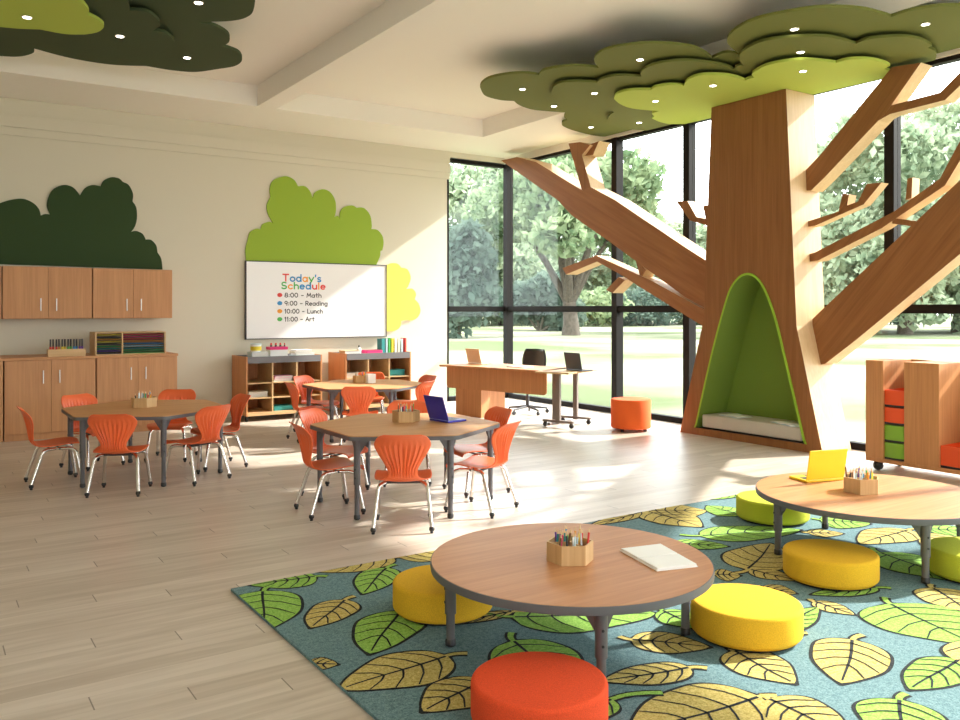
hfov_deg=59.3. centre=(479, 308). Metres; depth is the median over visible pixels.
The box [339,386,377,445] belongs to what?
chair
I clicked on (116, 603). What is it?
floor
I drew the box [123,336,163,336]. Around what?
paper stack
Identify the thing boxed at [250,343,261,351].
tub
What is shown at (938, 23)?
panel
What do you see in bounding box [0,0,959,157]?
ceiling
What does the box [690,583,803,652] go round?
floor cushion
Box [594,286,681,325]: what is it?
shrub
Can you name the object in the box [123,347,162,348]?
paper stack
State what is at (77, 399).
chair
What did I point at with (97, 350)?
paper stack
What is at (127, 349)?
paper stack
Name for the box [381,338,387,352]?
book
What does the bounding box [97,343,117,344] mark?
paper stack
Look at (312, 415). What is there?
chair
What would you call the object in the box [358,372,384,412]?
chair
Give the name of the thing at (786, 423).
open book
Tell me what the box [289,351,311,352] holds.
notebook
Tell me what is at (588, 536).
pencil
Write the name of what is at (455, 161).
window
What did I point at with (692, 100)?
panel
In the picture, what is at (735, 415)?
open book
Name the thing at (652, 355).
lawn
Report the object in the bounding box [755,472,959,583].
round table
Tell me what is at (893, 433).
tray
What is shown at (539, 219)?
tree
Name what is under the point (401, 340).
book
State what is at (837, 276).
tree
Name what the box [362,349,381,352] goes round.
pencil case
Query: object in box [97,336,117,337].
paper stack
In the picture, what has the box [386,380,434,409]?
chair
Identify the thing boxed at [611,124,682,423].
window
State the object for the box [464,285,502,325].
shrub
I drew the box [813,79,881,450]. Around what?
window
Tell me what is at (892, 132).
window
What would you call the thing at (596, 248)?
tree
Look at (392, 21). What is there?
ceiling beam
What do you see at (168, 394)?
chair
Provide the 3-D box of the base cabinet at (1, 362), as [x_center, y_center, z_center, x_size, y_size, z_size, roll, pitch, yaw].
[-5.949,1.042,9.516,0.945,0.915,0.790,0,0,-34]
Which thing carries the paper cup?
on the table at (389, 387)
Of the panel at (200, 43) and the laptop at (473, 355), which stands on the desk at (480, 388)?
the laptop at (473, 355)
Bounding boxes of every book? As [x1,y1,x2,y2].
[247,351,267,356]
[248,390,267,393]
[273,374,292,377]
[273,377,291,379]
[273,379,291,381]
[377,339,384,352]
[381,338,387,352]
[388,338,390,352]
[392,338,396,351]
[397,338,399,351]
[400,338,405,351]
[400,339,402,351]
[719,413,751,417]
[770,421,798,426]
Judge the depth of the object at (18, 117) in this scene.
11.50 m
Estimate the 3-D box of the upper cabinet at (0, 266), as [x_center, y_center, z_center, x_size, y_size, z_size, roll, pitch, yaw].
[-6.066,-0.194,9.705,0.962,0.622,0.354,0,0,-34]
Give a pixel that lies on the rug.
(889, 649)
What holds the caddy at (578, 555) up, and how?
on the round table at (507, 567)
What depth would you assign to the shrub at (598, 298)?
74.57 m
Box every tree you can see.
[449,163,520,285]
[449,166,558,324]
[449,217,501,338]
[461,147,667,335]
[501,63,959,452]
[519,241,604,319]
[574,243,629,292]
[597,214,703,323]
[669,220,706,323]
[696,233,706,249]
[817,140,883,276]
[820,106,959,334]
[856,98,959,333]
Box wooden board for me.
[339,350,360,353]
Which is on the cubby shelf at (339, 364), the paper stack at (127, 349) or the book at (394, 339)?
the book at (394, 339)
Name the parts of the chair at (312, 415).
backrest, leg, leg, seat, leg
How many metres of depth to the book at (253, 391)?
11.37 m
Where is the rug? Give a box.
[231,495,959,719]
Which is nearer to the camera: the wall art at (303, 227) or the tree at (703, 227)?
the wall art at (303, 227)
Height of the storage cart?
1.022 m
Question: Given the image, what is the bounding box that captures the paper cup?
[365,374,375,382]
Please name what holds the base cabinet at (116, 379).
on the floor
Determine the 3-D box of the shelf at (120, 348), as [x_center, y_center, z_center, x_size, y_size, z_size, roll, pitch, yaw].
[-4.363,0.487,10.459,0.778,0.004,0.373,0,0,-34]
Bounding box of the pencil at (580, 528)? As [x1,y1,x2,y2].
[580,528,581,545]
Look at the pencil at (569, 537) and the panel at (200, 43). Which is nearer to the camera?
the pencil at (569, 537)
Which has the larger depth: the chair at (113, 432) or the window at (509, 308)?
the window at (509, 308)
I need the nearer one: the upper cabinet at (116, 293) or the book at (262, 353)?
the upper cabinet at (116, 293)
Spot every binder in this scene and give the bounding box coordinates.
[273,404,292,410]
[390,369,404,375]
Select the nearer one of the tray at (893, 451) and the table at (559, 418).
the tray at (893, 451)
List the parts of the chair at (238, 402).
leg, seat, leg, leg, backrest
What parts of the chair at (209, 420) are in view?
leg, leg, seat, seat frame, leg, backrest, leg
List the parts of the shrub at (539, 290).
stem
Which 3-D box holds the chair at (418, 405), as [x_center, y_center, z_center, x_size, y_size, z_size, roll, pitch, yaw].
[-0.631,1.164,7.351,0.429,0.671,0.491,0,0,-4]
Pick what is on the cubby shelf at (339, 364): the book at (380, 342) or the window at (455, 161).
the book at (380, 342)
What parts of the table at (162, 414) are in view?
leg, leg, leg, leg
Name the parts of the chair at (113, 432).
leg, leg, backrest, seat frame, seat, leg, leg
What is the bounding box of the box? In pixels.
[266,346,287,355]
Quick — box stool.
[611,397,650,431]
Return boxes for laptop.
[423,395,465,422]
[465,348,491,364]
[564,352,592,370]
[789,449,847,482]
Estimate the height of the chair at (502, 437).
0.671 m
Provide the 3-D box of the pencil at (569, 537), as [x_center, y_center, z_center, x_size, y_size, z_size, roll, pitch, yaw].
[0.387,1.037,3.721,0.034,0.142,0.009,0,0,16]
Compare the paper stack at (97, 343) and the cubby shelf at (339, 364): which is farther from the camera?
the cubby shelf at (339, 364)
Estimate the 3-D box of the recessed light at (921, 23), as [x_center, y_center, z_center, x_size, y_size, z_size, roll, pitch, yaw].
[3.884,-2.485,7.359,0.083,0.008,0.083,0,0,19]
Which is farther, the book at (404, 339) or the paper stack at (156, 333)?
the book at (404, 339)
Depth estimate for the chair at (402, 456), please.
5.64 m
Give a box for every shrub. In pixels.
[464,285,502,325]
[481,312,523,325]
[498,269,587,330]
[579,286,634,326]
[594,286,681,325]
[667,305,699,324]
[887,296,921,324]
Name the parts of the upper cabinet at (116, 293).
door, door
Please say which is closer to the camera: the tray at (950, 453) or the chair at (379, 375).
the tray at (950, 453)
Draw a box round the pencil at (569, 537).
[568,528,571,545]
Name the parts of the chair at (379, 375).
backrest, seat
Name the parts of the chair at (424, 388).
backrest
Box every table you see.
[61,399,222,487]
[302,379,420,442]
[310,413,499,519]
[430,523,714,676]
[535,368,597,428]
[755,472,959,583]
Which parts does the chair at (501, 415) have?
leg, seat, leg, leg, backrest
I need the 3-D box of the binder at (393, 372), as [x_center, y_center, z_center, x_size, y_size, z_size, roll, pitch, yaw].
[-1.284,0.942,12.594,0.250,0.085,0.220,0,0,-34]
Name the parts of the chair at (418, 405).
backrest, leg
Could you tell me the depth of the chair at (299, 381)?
10.46 m
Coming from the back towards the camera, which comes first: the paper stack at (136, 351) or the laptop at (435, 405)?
the paper stack at (136, 351)
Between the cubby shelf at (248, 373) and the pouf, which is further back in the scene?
the cubby shelf at (248, 373)
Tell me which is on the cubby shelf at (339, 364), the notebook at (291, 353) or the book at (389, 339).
the book at (389, 339)
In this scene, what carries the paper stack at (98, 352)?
in the organizer
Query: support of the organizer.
on the countertop
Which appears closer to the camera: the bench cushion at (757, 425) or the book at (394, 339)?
the bench cushion at (757, 425)
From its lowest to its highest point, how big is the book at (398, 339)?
0.220 m
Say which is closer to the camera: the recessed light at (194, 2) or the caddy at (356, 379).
the recessed light at (194, 2)
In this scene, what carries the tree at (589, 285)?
on the lawn
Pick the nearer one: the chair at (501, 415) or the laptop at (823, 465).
the laptop at (823, 465)
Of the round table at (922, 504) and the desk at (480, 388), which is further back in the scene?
the desk at (480, 388)
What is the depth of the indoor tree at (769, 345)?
9.23 m
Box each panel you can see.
[0,0,103,34]
[0,0,173,60]
[0,0,254,71]
[480,3,959,136]
[551,34,936,130]
[614,56,889,123]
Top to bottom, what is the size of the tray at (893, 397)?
0.155 m
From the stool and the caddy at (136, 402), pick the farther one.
the stool
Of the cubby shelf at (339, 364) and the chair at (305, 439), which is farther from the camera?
the cubby shelf at (339, 364)
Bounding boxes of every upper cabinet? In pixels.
[0,266,0,318]
[1,266,91,318]
[92,268,171,317]
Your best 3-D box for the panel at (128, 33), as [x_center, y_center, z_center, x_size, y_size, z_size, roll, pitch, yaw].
[-3.287,-2.435,6.850,1.837,0.032,2.635,0,0,-34]
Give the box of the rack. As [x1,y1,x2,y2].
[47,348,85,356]
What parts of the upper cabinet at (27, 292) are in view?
door, door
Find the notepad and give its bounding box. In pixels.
[506,365,533,367]
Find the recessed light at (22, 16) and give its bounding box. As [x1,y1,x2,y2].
[21,15,32,18]
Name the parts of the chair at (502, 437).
leg, leg, seat, leg, backrest, leg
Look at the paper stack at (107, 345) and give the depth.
10.20 m
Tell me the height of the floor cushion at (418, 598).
0.161 m
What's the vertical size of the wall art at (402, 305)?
1.057 m
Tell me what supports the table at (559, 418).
on the floor
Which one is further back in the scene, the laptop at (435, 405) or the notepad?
the notepad
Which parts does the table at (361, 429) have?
leg, leg, leg, leg, leg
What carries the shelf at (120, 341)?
attached to the organizer
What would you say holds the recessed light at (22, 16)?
attached to the panel at (74, 17)
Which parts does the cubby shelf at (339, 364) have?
panel, panel, shelf, panel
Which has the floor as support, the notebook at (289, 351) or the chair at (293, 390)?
the chair at (293, 390)
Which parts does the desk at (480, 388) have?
modesty panel, leg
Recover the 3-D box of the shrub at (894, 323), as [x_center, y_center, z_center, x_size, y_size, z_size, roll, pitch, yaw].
[41.717,-0.286,83.958,8.280,4.146,8.539,0,0,-34]
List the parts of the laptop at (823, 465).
lid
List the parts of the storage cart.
panel, panel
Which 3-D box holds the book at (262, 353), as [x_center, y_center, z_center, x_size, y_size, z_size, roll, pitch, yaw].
[-3.028,0.622,11.511,0.230,0.075,0.200,0,0,-34]
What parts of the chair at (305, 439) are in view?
backrest, leg, leg, seat, leg, leg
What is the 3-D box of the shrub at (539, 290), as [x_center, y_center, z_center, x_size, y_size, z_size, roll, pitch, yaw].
[4.366,-0.519,60.602,6.498,4.858,4.926,0,0,-4]
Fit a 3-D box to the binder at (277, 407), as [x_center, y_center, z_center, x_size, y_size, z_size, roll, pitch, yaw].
[-2.731,1.349,11.589,0.270,0.060,0.220,0,0,-34]
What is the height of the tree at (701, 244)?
13.393 m
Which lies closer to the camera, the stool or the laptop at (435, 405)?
the laptop at (435, 405)
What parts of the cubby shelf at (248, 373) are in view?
panel, panel, shelf, shelf, panel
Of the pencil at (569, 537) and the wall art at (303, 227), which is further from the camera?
the wall art at (303, 227)
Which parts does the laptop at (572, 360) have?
lid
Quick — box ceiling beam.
[257,0,471,108]
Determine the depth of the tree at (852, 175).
57.85 m
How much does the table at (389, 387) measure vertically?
0.605 m
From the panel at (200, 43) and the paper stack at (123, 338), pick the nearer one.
the panel at (200, 43)
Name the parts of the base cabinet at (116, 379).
door, door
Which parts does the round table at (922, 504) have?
leg, leg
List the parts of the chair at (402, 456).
leg, leg, backrest, seat, seat frame, leg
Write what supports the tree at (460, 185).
on the lawn
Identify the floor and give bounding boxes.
[0,397,959,719]
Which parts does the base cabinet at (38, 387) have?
door, door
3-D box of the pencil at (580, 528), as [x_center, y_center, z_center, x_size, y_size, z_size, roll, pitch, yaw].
[0.448,1.037,3.728,0.010,0.140,0.024,0,0,32]
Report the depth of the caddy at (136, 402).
7.65 m
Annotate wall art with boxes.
[0,177,162,269]
[245,176,383,264]
[387,263,420,330]
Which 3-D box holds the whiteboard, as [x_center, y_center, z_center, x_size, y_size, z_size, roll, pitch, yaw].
[-2.363,-0.125,12.398,2.204,1.104,0.050,0,0,-34]
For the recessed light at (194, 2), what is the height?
0.008 m
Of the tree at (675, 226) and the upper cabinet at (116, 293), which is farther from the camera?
the tree at (675, 226)
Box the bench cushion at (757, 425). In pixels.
[702,412,802,440]
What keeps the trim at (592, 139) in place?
attached to the wall
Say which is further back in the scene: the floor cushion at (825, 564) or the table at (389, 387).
the table at (389, 387)
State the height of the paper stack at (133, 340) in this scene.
0.004 m
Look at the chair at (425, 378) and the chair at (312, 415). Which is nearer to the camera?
the chair at (312, 415)
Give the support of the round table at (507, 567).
on the rug
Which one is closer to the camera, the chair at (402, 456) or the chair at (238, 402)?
the chair at (402, 456)
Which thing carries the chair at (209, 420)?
on the floor
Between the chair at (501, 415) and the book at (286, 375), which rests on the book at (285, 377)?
the book at (286, 375)
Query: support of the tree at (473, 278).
on the lawn
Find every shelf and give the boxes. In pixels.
[98,348,153,349]
[99,341,163,342]
[232,353,321,421]
[328,351,410,410]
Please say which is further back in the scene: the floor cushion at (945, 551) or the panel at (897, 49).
the panel at (897, 49)
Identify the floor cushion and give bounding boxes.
[393,565,491,625]
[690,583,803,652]
[736,490,809,526]
[783,539,879,590]
[930,537,959,583]
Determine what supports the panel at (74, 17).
hanging from the panel at (128, 33)
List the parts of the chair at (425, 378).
backrest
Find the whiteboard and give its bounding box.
[245,260,386,339]
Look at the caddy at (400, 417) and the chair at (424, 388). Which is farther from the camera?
the chair at (424, 388)
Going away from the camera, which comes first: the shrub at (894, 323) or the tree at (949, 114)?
the tree at (949, 114)
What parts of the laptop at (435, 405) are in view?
lid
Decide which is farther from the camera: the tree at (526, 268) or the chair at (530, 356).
the tree at (526, 268)
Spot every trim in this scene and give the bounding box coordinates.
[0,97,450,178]
[505,48,959,159]
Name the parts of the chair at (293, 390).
backrest, leg, seat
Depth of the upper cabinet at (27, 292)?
10.11 m
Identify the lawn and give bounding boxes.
[449,315,959,442]
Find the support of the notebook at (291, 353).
on the notebook
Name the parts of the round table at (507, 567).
leg, leg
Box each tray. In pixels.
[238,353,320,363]
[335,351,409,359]
[885,388,903,407]
[885,407,903,425]
[885,424,903,443]
[885,442,903,461]
[941,442,959,469]
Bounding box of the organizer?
[90,331,165,355]
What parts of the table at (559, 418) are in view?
leg, leg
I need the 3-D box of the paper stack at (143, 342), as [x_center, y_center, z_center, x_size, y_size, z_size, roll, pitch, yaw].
[-4.228,0.427,10.524,0.470,0.004,0.325,0,0,-34]
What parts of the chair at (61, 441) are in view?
backrest, leg, leg, seat, leg, leg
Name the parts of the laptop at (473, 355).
lid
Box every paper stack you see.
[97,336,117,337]
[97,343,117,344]
[97,345,120,346]
[97,350,118,351]
[97,352,120,353]
[123,333,160,334]
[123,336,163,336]
[123,338,162,339]
[123,340,160,341]
[123,342,159,343]
[123,344,163,346]
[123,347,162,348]
[123,349,161,350]
[123,351,160,352]
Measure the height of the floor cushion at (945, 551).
0.161 m
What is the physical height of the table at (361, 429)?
0.605 m
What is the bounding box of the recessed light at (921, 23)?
[920,22,930,25]
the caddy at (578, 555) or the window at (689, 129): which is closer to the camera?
the caddy at (578, 555)
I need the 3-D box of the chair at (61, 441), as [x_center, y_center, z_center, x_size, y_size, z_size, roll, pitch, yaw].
[-3.691,1.164,7.247,0.491,0.671,0.429,0,0,-34]
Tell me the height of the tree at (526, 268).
18.974 m
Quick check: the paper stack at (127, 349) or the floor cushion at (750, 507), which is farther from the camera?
the paper stack at (127, 349)
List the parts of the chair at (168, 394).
leg, leg, seat, backrest, leg, leg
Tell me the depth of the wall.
11.56 m
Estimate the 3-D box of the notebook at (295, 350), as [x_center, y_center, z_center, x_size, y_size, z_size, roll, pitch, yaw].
[-2.510,0.581,11.858,0.230,0.022,0.210,0,0,-34]
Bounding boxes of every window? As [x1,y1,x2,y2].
[447,158,503,401]
[503,139,610,412]
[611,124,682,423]
[683,118,710,414]
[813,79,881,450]
[884,54,959,313]
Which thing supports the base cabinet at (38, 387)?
on the floor
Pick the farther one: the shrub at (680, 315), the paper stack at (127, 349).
the shrub at (680, 315)
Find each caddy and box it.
[131,396,156,407]
[353,375,364,382]
[392,409,419,422]
[547,535,592,565]
[844,474,877,494]
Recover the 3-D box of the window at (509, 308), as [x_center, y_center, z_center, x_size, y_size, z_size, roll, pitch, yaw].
[1.194,-0.475,13.260,0.130,3.950,2.680,0,0,-34]
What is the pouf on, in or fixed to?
on the rug
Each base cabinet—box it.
[0,361,2,441]
[3,358,94,441]
[95,356,176,431]
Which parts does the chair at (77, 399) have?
leg, backrest, seat, leg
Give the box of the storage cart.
[866,358,959,474]
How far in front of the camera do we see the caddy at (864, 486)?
5.07 m
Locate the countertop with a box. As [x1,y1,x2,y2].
[0,352,177,360]
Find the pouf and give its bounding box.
[471,651,607,719]
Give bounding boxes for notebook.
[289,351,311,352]
[291,349,311,351]
[291,353,313,354]
[620,544,697,570]
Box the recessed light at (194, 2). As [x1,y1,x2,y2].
[193,1,203,4]
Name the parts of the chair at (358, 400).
backrest, seat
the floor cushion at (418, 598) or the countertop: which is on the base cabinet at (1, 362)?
the countertop
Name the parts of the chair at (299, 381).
leg, backrest, seat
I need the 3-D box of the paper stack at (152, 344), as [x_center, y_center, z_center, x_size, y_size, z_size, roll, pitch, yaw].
[-4.228,0.455,10.524,0.470,0.004,0.325,0,0,-34]
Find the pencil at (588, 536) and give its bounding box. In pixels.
[587,528,589,543]
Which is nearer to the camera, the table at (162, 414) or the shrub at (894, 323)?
the table at (162, 414)
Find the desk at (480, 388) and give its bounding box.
[439,363,570,424]
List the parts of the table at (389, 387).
leg, leg, leg, leg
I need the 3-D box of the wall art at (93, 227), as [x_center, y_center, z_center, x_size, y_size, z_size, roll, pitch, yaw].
[-5.263,-1.108,10.473,2.540,1.170,0.021,0,0,-34]
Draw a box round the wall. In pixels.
[0,134,504,419]
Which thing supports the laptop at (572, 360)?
on the table at (559, 418)
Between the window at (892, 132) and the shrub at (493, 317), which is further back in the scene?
the shrub at (493, 317)
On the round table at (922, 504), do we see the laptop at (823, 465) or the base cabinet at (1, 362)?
the laptop at (823, 465)
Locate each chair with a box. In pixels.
[17,406,79,489]
[59,393,124,470]
[84,414,152,497]
[144,389,197,461]
[166,404,231,486]
[189,393,250,471]
[283,381,328,442]
[289,421,365,520]
[293,375,338,431]
[298,407,369,499]
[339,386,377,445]
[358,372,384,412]
[370,435,434,534]
[383,401,431,486]
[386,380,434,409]
[393,374,436,401]
[442,406,511,497]
[444,420,521,518]
[509,348,548,414]
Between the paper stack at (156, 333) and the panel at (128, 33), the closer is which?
the panel at (128, 33)
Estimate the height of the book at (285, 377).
0.024 m
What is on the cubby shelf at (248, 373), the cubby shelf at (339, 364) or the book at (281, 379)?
the book at (281, 379)

